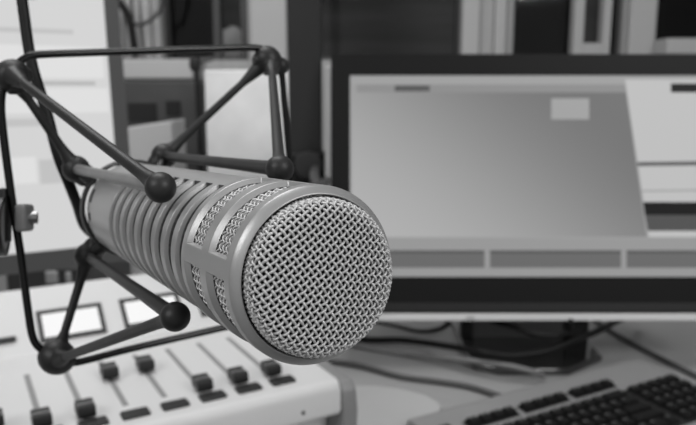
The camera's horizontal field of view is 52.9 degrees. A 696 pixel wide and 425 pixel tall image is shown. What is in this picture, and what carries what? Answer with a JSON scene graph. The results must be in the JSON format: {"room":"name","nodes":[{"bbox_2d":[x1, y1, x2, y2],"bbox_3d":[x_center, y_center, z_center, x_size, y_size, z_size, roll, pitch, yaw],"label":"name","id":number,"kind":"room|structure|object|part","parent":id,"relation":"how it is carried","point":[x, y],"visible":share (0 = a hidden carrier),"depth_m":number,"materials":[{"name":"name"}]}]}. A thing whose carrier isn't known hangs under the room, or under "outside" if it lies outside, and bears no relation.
{"room":"studio","nodes":[
{"label":"studio","id":0,"kind":"room"},
{"bbox_2d":[0,44,294,374],"bbox_3d":[-0.118,0.003,0.360,0.204,0.185,0.213,0,10,0],"label":"mount","id":1,"kind":"object","parent":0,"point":[57,356],"visible":0.75,"depth_m":0.37,"materials":[{"name":"grey metal"}]},
{"bbox_2d":[0,197,10,254],"bbox_3d":[-0.183,0.007,0.370,0.005,0.031,0.031,-3,10,-16],"label":"washer","id":2,"kind":"object","parent":1,"relation":"in","point":[5,202],"depth_m":0.37,"materials":[{"name":"black plastic"}]},
{"bbox_3d":[-0.183,0.002,0.373,0.004,0.029,0.013,0,10,0],"label":"clamp plate","id":3,"kind":"part","parent":1,"relation":"part of","materials":[{"name":"black plastic"}]},
{"bbox_3d":[-0.164,-0.044,0.389,0.043,0.063,0.015,-7,12,-35],"label":"arm","id":4,"kind":"part","parent":1,"relation":"part of","materials":[{"name":"black rubber"}]},
{"bbox_3d":[-0.157,0.047,0.404,0.015,0.064,0.038,8,13,37],"label":"arm","id":5,"kind":"part","parent":1,"relation":"part of","materials":[{"name":"black metal"}]},
{"bbox_3d":[-0.121,-0.039,0.309,0.116,0.051,0.128,0,10,0],"label":"arm","id":6,"kind":"part","parent":1,"relation":"part of","materials":[{"name":"black metal"}]},
{"bbox_3d":[-0.114,0.060,0.325,0.011,0.073,0.161,-9,13,-40],"label":"arm","id":7,"kind":"part","parent":1,"relation":"part of","materials":[{"name":"black metal"}]},
{"bbox_3d":[-0.084,-0.059,0.428,0.077,0.070,0.015,-3,11,-18],"label":"arm","id":8,"kind":"part","parent":1,"relation":"part of","materials":[{"name":"black metal"}]},
{"bbox_2d":[87,164,392,364],"bbox_3d":[-0.079,0.004,0.327,0.055,0.066,0.296,-6,12,-30],"label":"microphone","id":9,"kind":"object","parent":1,"relation":"attached to","point":[283,266],"visible":0.98,"depth_m":0.21,"materials":[{"name":"metal"}]},
{"bbox_2d":[191,183,376,356],"bbox_3d":[-0.021,0.017,0.230,0.051,0.051,0.047,0,5,-31],"label":"grille","id":10,"kind":"object","parent":9,"relation":"attached to","point":[228,235],"depth_m":0.22,"materials":[{"name":"silver metal"}]},
{"bbox_2d":[242,196,392,358],"bbox_3d":[-0.007,0.019,0.205,0.048,0.048,0.011,0,5,-31],"label":"grille","id":11,"kind":"object","parent":9,"relation":"attached to","point":[382,290],"depth_m":0.20,"materials":[{"name":"silver metal"}]},
{"bbox_3d":[-0.036,-0.053,0.358,0.011,0.055,0.179,-1,10,-6],"label":"arm","id":12,"kind":"part","parent":1,"relation":"part of","materials":[{"name":"black metal"}]},
{"bbox_2d":[124,0,657,150],"bbox_3d":[0.100,-0.563,2.389,5.200,2.600,0.100,0,10,0],"label":"wall","id":13,"kind":"structure","parent":0,"point":[215,64],"depth_m":2.34,"materials":[{"name":"paint"}]},
{"bbox_2d":[119,0,164,58],"bbox_3d":[-0.717,-0.969,2.219,0.217,0.943,0.054,0,10,0],"label":"curtain","id":14,"kind":"object","parent":13,"relation":"hanging from","point":[151,34],"visible":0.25,"depth_m":2.28,"materials":[{"name":"grey fabric"}]},
{"bbox_2d":[134,0,164,25],"bbox_3d":[-0.630,-0.661,2.209,0.123,0.141,0.012,0,10,0],"label":"cable","id":15,"kind":"object","parent":14,"relation":"hanging from","point":[161,5],"visible":0.98,"depth_m":2.21,"materials":[{"name":"grey plastic"}]},
{"bbox_2d":[123,59,204,79],"bbox_3d":[-1.440,-0.459,2.255,1.921,0.060,0.200,0,10,0],"label":"trim","id":16,"kind":"structure","parent":13,"relation":"attached to","point":[134,69],"depth_m":2.16,"materials":[{"name":"grey"}]},
{"bbox_2d":[118,0,139,56],"bbox_3d":[-0.709,-0.615,2.207,0.091,0.245,0.024,0,10,0],"label":"hanging cable","id":17,"kind":"object","parent":16,"relation":"on","point":[123,7],"visible":0.78,"depth_m":2.20,"materials":[{"name":"black plastic"}]},
{"bbox_2d":[164,0,217,59],"bbox_3d":[-0.529,-0.986,2.319,0.174,0.944,0.050,0,10,0],"label":"window","id":18,"kind":"structure","parent":13,"relation":"in","point":[167,3],"depth_m":2.36,"materials":[{"name":"grey"}]},
{"bbox_2d":[216,0,248,59],"bbox_3d":[-0.387,-0.985,2.314,0.109,0.944,0.060,0,10,0],"label":"window","id":19,"kind":"structure","parent":13,"relation":"in","point":[243,3],"depth_m":2.35,"materials":[{"name":"grey"}]},
{"bbox_2d":[250,0,286,59],"bbox_3d":[-0.261,-0.944,2.255,0.116,1.004,0.030,0,10,0],"label":"trim","id":20,"kind":"structure","parent":13,"relation":"attached to","point":[268,17],"depth_m":2.30,"materials":[{"name":"grey"}]},
{"bbox_2d":[322,0,459,59],"bbox_3d":[0.138,-0.986,2.319,0.476,0.944,0.050,0,10,0],"label":"window","id":21,"kind":"structure","parent":13,"relation":"in","point":[457,2],"depth_m":2.37,"materials":[{"name":"grey"}]},
{"bbox_2d":[461,0,479,53],"bbox_3d":[0.404,-0.944,2.255,0.057,1.004,0.030,0,10,0],"label":"trim","id":22,"kind":"structure","parent":13,"relation":"attached to","point":[470,21],"depth_m":2.30,"materials":[{"name":"grey"}]},
{"bbox_2d":[479,0,494,53],"bbox_3d":[0.458,-0.946,2.264,0.050,1.004,0.012,0,10,0],"label":"trim","id":23,"kind":"structure","parent":13,"relation":"attached to","point":[486,28],"depth_m":2.32,"materials":[{"name":"paint"}]},
{"bbox_2d":[493,0,506,53],"bbox_3d":[0.501,-0.944,2.255,0.037,1.004,0.030,0,10,0],"label":"trim","id":24,"kind":"structure","parent":13,"relation":"attached to","point":[500,6],"depth_m":2.30,"materials":[{"name":"grey"}]},
{"bbox_2d":[512,0,621,53],"bbox_3d":[0.732,-0.983,2.304,0.366,0.944,0.080,0,10,0],"label":"window","id":25,"kind":"structure","parent":13,"relation":"in","point":[609,10],"depth_m":2.34,"materials":[{"name":"grey"}]},
{"bbox_3d":[0.817,-0.543,2.367,0.063,0.056,0.050,0,10,0],"label":"sash rail","id":26,"kind":"part","parent":25,"relation":"part of","materials":[{"name":"grey"}]},
{"bbox_2d":[625,0,657,53],"bbox_3d":[0.969,-0.944,2.255,0.086,1.004,0.030,0,10,0],"label":"trim","id":27,"kind":"structure","parent":13,"relation":"attached to","point":[641,17],"depth_m":2.30,"materials":[{"name":"grey"}]},
{"bbox_2d":[654,38,695,53],"bbox_3d":[1.706,-0.539,2.281,1.388,0.050,0.120,0,10,0],"label":"trim","id":28,"kind":"structure","parent":13,"relation":"attached to","point":[668,45],"depth_m":2.22,"materials":[{"name":"grey"}]},
{"bbox_3d":[0.100,0.993,1.191,5.400,0.050,5.200,0,10,0],"label":"floor","id":29,"kind":"structure","parent":0,"visible":0},
{"bbox_2d":[223,26,241,56],"bbox_3d":[-0.438,-0.024,2.788,0.119,1.399,0.125,0,10,0],"label":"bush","id":30,"kind":"object","parent":29,"relation":"on","point":[231,35],"visible":0.21,"depth_m":2.63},
{"bbox_2d":[131,264,695,410],"bbox_3d":[0.000,0.578,1.270,3.000,0.740,1.800,0,10,0],"label":"desk","id":31,"kind":"object","parent":29,"relation":"on","point":[675,341],"visible":0.14,"depth_m":1.11,"materials":[{"name":"grey laminate"}]},
{"bbox_2d":[0,0,129,275],"bbox_3d":[-0.574,-0.022,0.916,0.538,0.565,0.200,-6,11,-29],"label":"screen","id":32,"kind":"object","parent":31,"relation":"on","point":[92,88],"visible":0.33,"depth_m":0.93,"materials":[{"name":"grey plastic"}]},
{"bbox_2d":[0,261,130,291],"bbox_3d":[-0.560,0.133,1.351,0.215,0.109,0.226,0,10,0],"label":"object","id":33,"kind":"object","parent":31,"relation":"on","point":[65,275],"visible":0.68,"depth_m":1.24,"materials":[{"name":"grey"}]},
{"bbox_2d":[128,119,186,274],"bbox_3d":[-0.410,-0.023,1.529,0.096,0.355,0.120,0,10,0],"label":"carton","id":34,"kind":"object","parent":31,"relation":"on","point":[142,138],"visible":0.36,"depth_m":1.45,"materials":[{"name":"grey"}]},
{"bbox_2d":[124,81,207,171],"bbox_3d":[-0.463,-0.124,1.860,0.214,0.439,0.274,0,10,0],"label":"base cabinet","id":35,"kind":"object","parent":31,"relation":"on","point":[147,102],"visible":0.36,"depth_m":1.70,"materials":[{"name":"black"}]},
{"bbox_2d":[0,274,356,424],"bbox_3d":[-0.364,0.204,0.720,0.642,0.189,0.389,-6,11,-29],"label":"mixing console","id":36,"kind":"object","parent":31,"relation":"on","point":[220,378],"visible":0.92,"depth_m":0.71,"materials":[{"name":"paint"}]},
{"bbox_2d":[0,336,15,343],"bbox_3d":[-0.375,0.140,0.768,0.020,0.007,0.007,-6,11,-29],"label":"switch","id":37,"kind":"object","parent":36,"relation":"attached to","point":[3,339],"depth_m":0.77,"materials":[{"name":"black plastic"}]},
{"bbox_2d":[189,56,212,170],"bbox_3d":[-0.355,-0.118,1.665,0.069,0.495,0.069,10,14,44],"label":"cabinet edge","id":38,"kind":"object","parent":31,"relation":"on","point":[195,62],"visible":0.54,"depth_m":1.63,"materials":[{"name":"black plastic"}]},
{"bbox_2d":[204,70,288,177],"bbox_3d":[-0.211,-0.084,1.569,0.182,0.459,0.120,0,10,0],"label":"box","id":39,"kind":"object","parent":31,"relation":"on","point":[241,128],"visible":0.24,"depth_m":1.49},
{"bbox_2d":[287,0,330,184],"bbox_3d":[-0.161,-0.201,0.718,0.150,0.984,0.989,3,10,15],"label":"post","id":40,"kind":"object","parent":31,"relation":"on","point":[304,17],"visible":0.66,"depth_m":1.08,"materials":[{"name":"black"}]},
{"bbox_2d":[16,0,95,237],"bbox_3d":[-0.227,-0.183,0.347,0.222,0.439,0.044,-9,14,-43],"label":"microphone cable","id":41,"kind":"object","parent":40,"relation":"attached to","point":[22,5],"visible":0.51,"depth_m":0.40,"materials":[{"name":"black plastic"}]},
{"bbox_3d":[-0.067,-0.267,1.100,0.051,0.938,0.051,0,10,0],"label":"post","id":42,"kind":"part","parent":40,"relation":"part of","materials":[{"name":"black metal"}]},
{"bbox_3d":[-0.061,-0.074,1.088,0.044,0.044,0.026,0,10,0],"label":"clamp knob","id":43,"kind":"part","parent":40,"relation":"part of","materials":[{"name":"black plastic"}]},
{"bbox_3d":[-0.046,-0.051,1.037,0.025,0.028,0.142,-1,10,-8],"label":"clamp lever","id":44,"kind":"part","parent":40,"relation":"part of","materials":[{"name":"grey metal"}]},
{"bbox_2d":[355,386,440,424],"bbox_3d":[0.055,0.267,0.891,0.138,0.002,0.221,0,10,0],"label":"paper sheet","id":45,"kind":"object","parent":31,"relation":"on","point":[376,405],"visible":0.74,"depth_m":0.94,"materials":[{"name":"white paper"}]},
{"bbox_2d":[376,321,448,332],"bbox_3d":[0.124,0.202,1.252,0.150,0.006,0.069,-1,10,-6],"label":"lead","id":46,"kind":"object","parent":31,"relation":"on","point":[446,323],"visible":0.89,"depth_m":1.24,"materials":[{"name":"grey rubber"}]},
{"bbox_2d":[328,359,500,396],"bbox_3d":[0.088,0.240,1.028,0.286,0.008,0.021,5,11,27],"label":"cable","id":47,"kind":"object","parent":31,"relation":"on","point":[450,383],"visible":0.91,"depth_m":1.01,"materials":[{"name":"grey plastic"}]},
{"bbox_2d":[352,343,544,377],"bbox_3d":[0.141,0.222,1.072,0.312,0.029,0.037,5,11,25],"label":"lead","id":48,"kind":"object","parent":31,"relation":"on","point":[528,370],"visible":0.99,"depth_m":1.05,"materials":[{"name":"grey"}]},
{"bbox_2d":[359,321,623,358],"bbox_3d":[0.259,0.200,1.116,0.513,0.056,0.198,-1,10,-6],"label":"power cable","id":49,"kind":"object","parent":31,"relation":"on","point":[436,344],"visible":0.82,"depth_m":1.05,"materials":[{"name":"black plastic"}]},
{"bbox_2d":[325,54,695,374],"bbox_3d":[0.272,-0.011,1.121,0.614,0.471,0.248,0,10,0],"label":"computer monitor","id":50,"kind":"object","parent":31,"relation":"on","point":[536,192],"visible":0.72,"depth_m":1.05,"materials":[{"name":"black plastic"}]},
{"bbox_3d":[0.199,0.144,1.165,0.020,0.129,0.025,0,10,0],"label":"stand leg","id":51,"kind":"part","parent":50,"relation":"part of","materials":[{"name":"black plastic"}]},
{"bbox_2d":[490,319,573,338],"bbox_3d":[0.272,0.167,1.047,0.124,0.028,0.044,4,11,23],"label":"lead","id":52,"kind":"object","parent":50,"relation":"hanging from","point":[570,323],"visible":0.96,"depth_m":1.03,"materials":[{"name":"black"}]},
{"bbox_3d":[0.381,0.144,1.165,0.040,0.129,0.025,0,10,0],"label":"stand leg","id":53,"kind":"part","parent":50,"relation":"part of","materials":[{"name":"black plastic"}]},
{"bbox_2d":[407,358,695,424],"bbox_3d":[0.308,0.259,0.884,0.420,0.022,0.215,-6,11,-29],"label":"keyboard","id":54,"kind":"object","parent":31,"relation":"on","point":[634,391],"visible":1,"depth_m":0.91,"materials":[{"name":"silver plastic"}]},
{"bbox_2d":[593,321,695,378],"bbox_3d":[0.482,0.221,1.137,0.019,0.008,0.316,-2,10,-14],"label":"cable","id":55,"kind":"object","parent":31,"relation":"on","point":[614,333],"visible":0.8,"depth_m":1.11,"materials":[{"name":"grey plastic"}]},
{"label":"outside","id":56,"kind":"structure","parent":0,"visible":0},
{"bbox_2d":[222,0,599,56],"bbox_3d":[0.700,-0.769,3.266,3.800,2.700,0.100,0,10,0],"label":"bookshelf","id":57,"kind":"structure","parent":56,"point":[348,26],"depth_m":3.20,"materials":[{"name":"grey wood"}]},
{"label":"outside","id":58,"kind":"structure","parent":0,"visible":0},
{"bbox_2d":[514,0,570,53],"bbox_3d":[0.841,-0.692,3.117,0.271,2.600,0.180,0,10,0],"label":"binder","id":59,"kind":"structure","parent":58,"point":[541,26],"depth_m":3.01,"materials":[{"name":"black plastic"}]},
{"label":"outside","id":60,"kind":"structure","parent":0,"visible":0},
{"bbox_2d":[655,0,695,39],"bbox_3d":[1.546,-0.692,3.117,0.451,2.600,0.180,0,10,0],"label":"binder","id":61,"kind":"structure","parent":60,"point":[675,18],"depth_m":3.00,"materials":[{"name":"black plastic"}]},
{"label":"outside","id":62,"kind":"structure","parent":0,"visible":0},
{"bbox_2d":[171,0,213,56],"bbox_3d":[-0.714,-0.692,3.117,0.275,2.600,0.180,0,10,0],"label":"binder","id":63,"kind":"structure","parent":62,"point":[192,20],"depth_m":3.01,"materials":[{"name":"black plastic"}]}
]}

